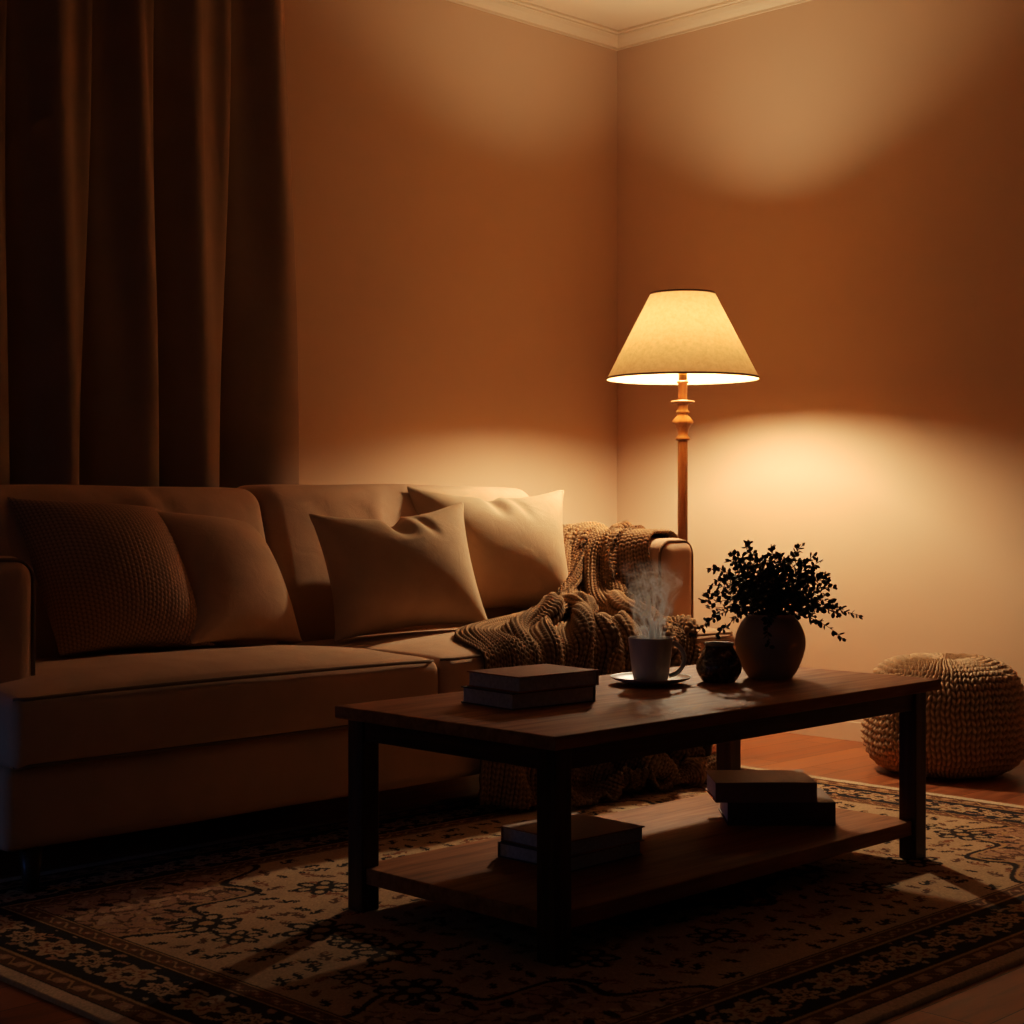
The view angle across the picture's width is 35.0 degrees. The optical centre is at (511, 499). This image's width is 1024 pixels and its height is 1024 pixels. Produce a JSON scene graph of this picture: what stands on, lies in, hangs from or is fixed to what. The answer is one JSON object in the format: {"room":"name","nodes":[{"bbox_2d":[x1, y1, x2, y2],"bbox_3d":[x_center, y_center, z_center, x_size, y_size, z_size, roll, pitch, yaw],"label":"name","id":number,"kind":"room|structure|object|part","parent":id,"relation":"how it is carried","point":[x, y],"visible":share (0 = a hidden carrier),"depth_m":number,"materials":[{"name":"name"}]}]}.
{"room":"living room","nodes":[
{"label":"living room","id":0,"kind":"room"},
{"bbox_2d":[284,0,616,527],"bbox_3d":[-1.856,-0.553,4.861,6.650,2.954,0.100,0,0,-45],"label":"wall","id":1,"kind":"structure","parent":0,"point":[454,165],"depth_m":6.41,"materials":[{"name":"beige paint"}]},
{"bbox_2d":[447,0,617,50],"bbox_3d":[-1.835,-1.997,4.769,6.550,0.066,0.060,0,0,-45],"label":"trim","id":2,"kind":"structure","parent":1,"relation":"attached to","point":[521,11],"depth_m":6.76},
{"bbox_2d":[0,732,1023,1023],"bbox_3d":[0.230,0.977,2.775,6.650,0.106,6.000,0,0,-45],"label":"floor","id":3,"kind":"structure","parent":0,"point":[998,998],"depth_m":4.57,"materials":[{"name":"brown wood"}]},
{"bbox_2d":[0,484,736,892],"bbox_3d":[-0.556,0.434,5.025,2.743,0.980,1.107,0,0,-45],"label":"sofa","id":4,"kind":"object","parent":3,"relation":"on","point":[101,743],"visible":0.42,"depth_m":4.21,"materials":[{"name":"fabric"}]},
{"bbox_3d":[-1.521,0.459,4.186,0.192,0.687,0.870,0,0,-45],"label":"armrest","id":5,"kind":"part","parent":4,"relation":"part of","materials":[{"name":"fabric"}]},
{"bbox_3d":[-1.124,0.860,3.797,0.060,0.110,0.060,0,0,-45],"label":"leg","id":6,"kind":"part","parent":4,"relation":"part of","materials":[{"name":"brown wood"}]},
{"bbox_2d":[7,497,215,654],"bbox_3d":[-1.124,0.204,4.582,0.518,0.426,0.387,0,0,-45],"label":"throw pillow","id":7,"kind":"object","parent":4,"relation":"on","point":[110,576],"visible":0.99,"depth_m":4.45,"materials":[{"name":"brown fabric"}]},
{"bbox_2d":[0,484,276,657],"bbox_3d":[-1.236,0.212,4.824,1.135,0.516,0.398,0,0,-45],"label":"cushion","id":8,"kind":"object","parent":4,"relation":"on","point":[240,504],"depth_m":4.79,"materials":[{"name":"fabric"}]},
{"bbox_2d":[0,644,437,768],"bbox_3d":[-0.985,0.515,4.469,1.316,0.206,0.927,0,0,-45],"label":"seat cushion","id":9,"kind":"object","parent":4,"relation":"on","point":[101,708],"depth_m":4.07,"materials":[{"name":"fabric"}]},
{"bbox_2d":[156,511,303,643],"bbox_3d":[-0.863,0.226,4.822,0.462,0.408,0.367,0,0,-45],"label":"throw pillow","id":10,"kind":"object","parent":4,"relation":"on","point":[240,592],"visible":0.72,"depth_m":4.70,"materials":[{"name":"brown fabric"}]},
{"bbox_2d":[238,484,528,643],"bbox_3d":[-0.389,0.207,5.668,1.235,0.526,0.393,0,0,-45],"label":"cushion","id":11,"kind":"object","parent":4,"relation":"on","point":[291,536],"depth_m":5.24,"materials":[{"name":"fabric"}]},
{"bbox_2d":[309,502,487,641],"bbox_3d":[-0.353,0.221,5.204,0.562,0.430,0.323,0,0,-45],"label":"throw pillow","id":12,"kind":"object","parent":4,"relation":"on","point":[417,570],"visible":0.98,"depth_m":5.08,"materials":[{"name":"beige fabric"}]},
{"bbox_2d":[407,486,567,608],"bbox_3d":[-0.060,0.183,5.684,0.630,0.459,0.328,0,0,-25],"label":"throw pillow","id":13,"kind":"object","parent":4,"relation":"on","point":[516,547],"visible":0.62,"depth_m":5.58,"materials":[{"name":"beige fabric"}]},
{"bbox_2d":[292,626,736,693],"bbox_3d":[-0.025,0.515,5.429,1.386,0.206,0.927,0,0,-45],"label":"seat cushion","id":14,"kind":"object","parent":4,"relation":"on","point":[452,658],"depth_m":4.93,"materials":[{"name":"fabric"}]},
{"bbox_2d":[454,520,715,809],"bbox_3d":[0.182,0.500,5.451,1.465,0.853,1.013,0,0,-45],"label":"knitted throw","id":15,"kind":"object","parent":4,"relation":"on","point":[609,595],"visible":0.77,"depth_m":5.12,"materials":[{"name":"beige fabric"}]},
{"bbox_3d":[0.283,0.458,5.989,0.192,0.688,0.870,0,0,-45],"label":"armrest","id":16,"kind":"part","parent":4,"relation":"part of","materials":[{"name":"fabric"}]},
{"bbox_3d":[0.665,0.860,5.586,0.060,0.110,0.060,0,0,-45],"label":"leg","id":17,"kind":"part","parent":4,"relation":"part of","materials":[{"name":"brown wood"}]},
{"bbox_2d":[0,765,1023,1023],"bbox_3d":[0.287,0.919,3.984,3.016,0.008,2.082,0,0,-45],"label":"rug","id":18,"kind":"object","parent":3,"relation":"on","point":[260,928],"visible":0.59,"depth_m":3.43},
{"bbox_2d":[335,665,939,965],"bbox_3d":[0.351,0.688,3.904,1.438,0.455,0.680,0,0,-45],"label":"coffee table","id":19,"kind":"object","parent":18,"relation":"on","point":[688,848],"visible":0.89,"depth_m":3.61,"materials":[{"name":"brown wood"}]},
{"bbox_3d":[-0.332,0.702,3.636,0.050,0.427,0.050,0,0,-45],"label":"leg","id":20,"kind":"part","parent":19,"relation":"part of","materials":[{"name":"brown wood"}]},
{"bbox_2d":[461,685,595,709],"bbox_3d":[0.037,0.441,3.694,0.247,0.037,0.182,0,0,-39],"label":"book","id":21,"kind":"object","parent":19,"relation":"on","point":[505,700],"visible":0.77,"depth_m":3.62,"materials":[{"name":"paper"}]},
{"bbox_2d":[467,664,598,692],"bbox_3d":[0.048,0.404,3.694,0.242,0.035,0.180,0,0,-41],"label":"book","id":22,"kind":"object","parent":21,"relation":"on","point":[538,677],"visible":1,"depth_m":3.64,"materials":[{"name":"brown paper"}]},
{"bbox_3d":[0.083,0.702,3.220,0.050,0.427,0.050,0,0,-45],"label":"leg","id":23,"kind":"part","parent":19,"relation":"part of","materials":[{"name":"brown wood"}]},
{"bbox_2d":[498,841,641,871],"bbox_3d":[0.134,0.800,3.734,0.226,0.034,0.245,0,0,44],"label":"book","id":24,"kind":"object","parent":19,"relation":"on","point":[507,850],"visible":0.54,"depth_m":3.67,"materials":[{"name":"paper"}]},
{"bbox_2d":[501,812,644,855],"bbox_3d":[0.140,0.766,3.733,0.240,0.034,0.227,0,0,-43],"label":"book","id":25,"kind":"object","parent":24,"relation":"on","point":[589,833],"visible":0.77,"depth_m":3.69,"materials":[{"name":"brown paper"}]},
{"bbox_2d":[366,793,911,927],"bbox_3d":[0.341,0.836,3.894,1.343,0.036,0.614,0,0,-45],"label":"shelf","id":26,"kind":"object","parent":19,"relation":"attached to","point":[688,848],"depth_m":3.65,"materials":[{"name":"brown wood"}]},
{"bbox_2d":[610,672,690,685],"bbox_3d":[0.346,0.450,4.060,0.202,0.020,0.202,0,0,-45],"label":"saucer","id":27,"kind":"object","parent":19,"relation":"on","point":[627,677],"visible":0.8,"depth_m":4.01,"materials":[{"name":"grey ceramic"}]},
{"bbox_2d":[628,635,686,679],"bbox_3d":[0.353,0.398,4.060,0.121,0.109,0.121,0,0,-45],"label":"mug","id":28,"kind":"object","parent":27,"relation":"on","point":[650,655],"visible":0.85,"depth_m":4.02,"materials":[{"name":"grey ceramic"}]},
{"bbox_3d":[0.414,0.396,4.060,0.045,0.097,0.012,0,0,0],"label":"handle","id":29,"kind":"part","parent":28,"relation":"part of","materials":[{"name":"grey ceramic"}]},
{"bbox_2d":[696,641,741,682],"bbox_3d":[0.523,0.410,4.108,0.115,0.099,0.115,0,0,-45],"label":"jar","id":30,"kind":"object","parent":19,"relation":"on","point":[718,662],"visible":1,"depth_m":4.07,"materials":[{"name":"ceramic"}]},
{"bbox_3d":[0.610,0.702,4.579,0.050,0.427,0.050,0,0,-45],"label":"leg","id":31,"kind":"part","parent":19,"relation":"part of","materials":[{"name":"brown wood"}]},
{"bbox_2d":[735,612,805,679],"bbox_3d":[0.668,0.377,4.204,0.181,0.166,0.181,0,0,-45],"label":"vase","id":32,"kind":"object","parent":19,"relation":"on","point":[758,661],"visible":0.89,"depth_m":4.14,"materials":[{"name":"brown ceramic"}]},
{"bbox_2d":[689,540,862,648],"bbox_3d":[0.674,0.234,4.190,0.432,0.261,0.458,0,0,-22],"label":"leafy plant","id":33,"kind":"object","parent":32,"relation":"in","point":[765,589],"visible":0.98,"depth_m":4.15,"materials":[{"name":"green plant"}]},
{"bbox_2d":[719,788,835,825],"bbox_3d":[0.679,0.788,4.185,0.270,0.058,0.212,0,0,1],"label":"book","id":34,"kind":"object","parent":19,"relation":"on","point":[822,812],"visible":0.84,"depth_m":4.08,"materials":[{"name":"black paper"}]},
{"bbox_2d":[705,770,816,802],"bbox_3d":[0.636,0.734,4.171,0.255,0.050,0.192,0,0,-1],"label":"book","id":35,"kind":"object","parent":34,"relation":"on","point":[724,786],"visible":1,"depth_m":4.08,"materials":[{"name":"brown paper"}]},
{"bbox_3d":[1.026,0.702,4.163,0.050,0.427,0.050,0,0,-45],"label":"leg","id":36,"kind":"part","parent":19,"relation":"part of","materials":[{"name":"brown wood"}]},
{"bbox_2d":[606,289,759,753],"bbox_3d":[0.628,0.082,5.976,0.562,1.686,0.562,0,0,-45],"label":"floor lamp","id":37,"kind":"object","parent":3,"relation":"on","point":[682,338],"visible":0.68,"depth_m":5.83,"materials":[{"name":"beige fabric"}]},
{"bbox_2d":[678,374,686,379],"bbox_3d":[0.628,-0.470,5.976,0.032,0.062,0.032,0,0,-45],"label":"socket","id":38,"kind":"object","parent":37,"relation":"attached to","point":[680,376],"depth_m":5.96,"materials":[{"name":"orange metal"}]},
{"bbox_3d":[0.628,-0.602,5.976,0.559,0.314,0.559,0,0,-45],"label":"lamp shade","id":39,"kind":"part","parent":37,"relation":"part of","materials":[{"name":"fabric"}]},
{"bbox_3d":[0.628,-0.757,5.976,0.242,0.007,0.242,0,0,-45],"label":"trim","id":40,"kind":"part","parent":37,"relation":"part of","materials":[{"name":"brown fabric"}]},
{"bbox_3d":[0.628,-0.447,5.976,0.562,0.008,0.562,0,0,-45],"label":"trim","id":41,"kind":"part","parent":37,"relation":"part of","materials":[{"name":"brown fabric"}]},
{"bbox_2d":[860,653,1023,779],"bbox_3d":[1.476,0.727,5.545,0.556,0.393,0.556,0,0,-45],"label":"knitted pouf","id":42,"kind":"object","parent":3,"relation":"on","point":[975,719],"visible":0.79,"depth_m":5.32,"materials":[{"name":"beige fabric"}]},
{"bbox_2d":[522,0,727,29],"bbox_3d":[0.230,-2.080,2.775,6.650,0.100,6.000,0,0,-45],"label":"ceiling","id":43,"kind":"structure","parent":0,"point":[615,14],"depth_m":6.71,"materials":[{"name":"white paint"}]},
{"bbox_2d":[0,0,298,487],"bbox_3d":[-1.380,-0.559,5.096,1.741,2.918,0.158,0,0,-45],"label":"curtain","id":44,"kind":"object","parent":43,"relation":"hanging from","point":[149,325],"visible":0.61,"depth_m":5.22,"materials":[{"name":"fabric"}]},
{"bbox_2d":[617,0,1023,690],"bbox_3d":[2.581,-0.553,5.056,0.100,2.954,5.900,0,0,-45],"label":"wall","id":45,"kind":"structure","parent":0,"point":[845,178],"depth_m":6.26,"materials":[{"name":"beige paint"}]},
{"bbox_2d":[617,0,810,50],"bbox_3d":[2.524,-1.997,4.999,0.060,0.066,5.900,0,0,-45],"label":"trim","id":46,"kind":"structure","parent":45,"relation":"attached to","point":[730,10],"depth_m":6.76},
{"bbox_2d":[785,719,1023,761],"bbox_3d":[2.540,0.875,5.015,0.016,0.099,5.900,0,0,-45],"label":"baseboard","id":47,"kind":"structure","parent":45,"relation":"attached to","point":[849,730],"depth_m":6.28,"materials":[{"name":"wood"}]}
]}

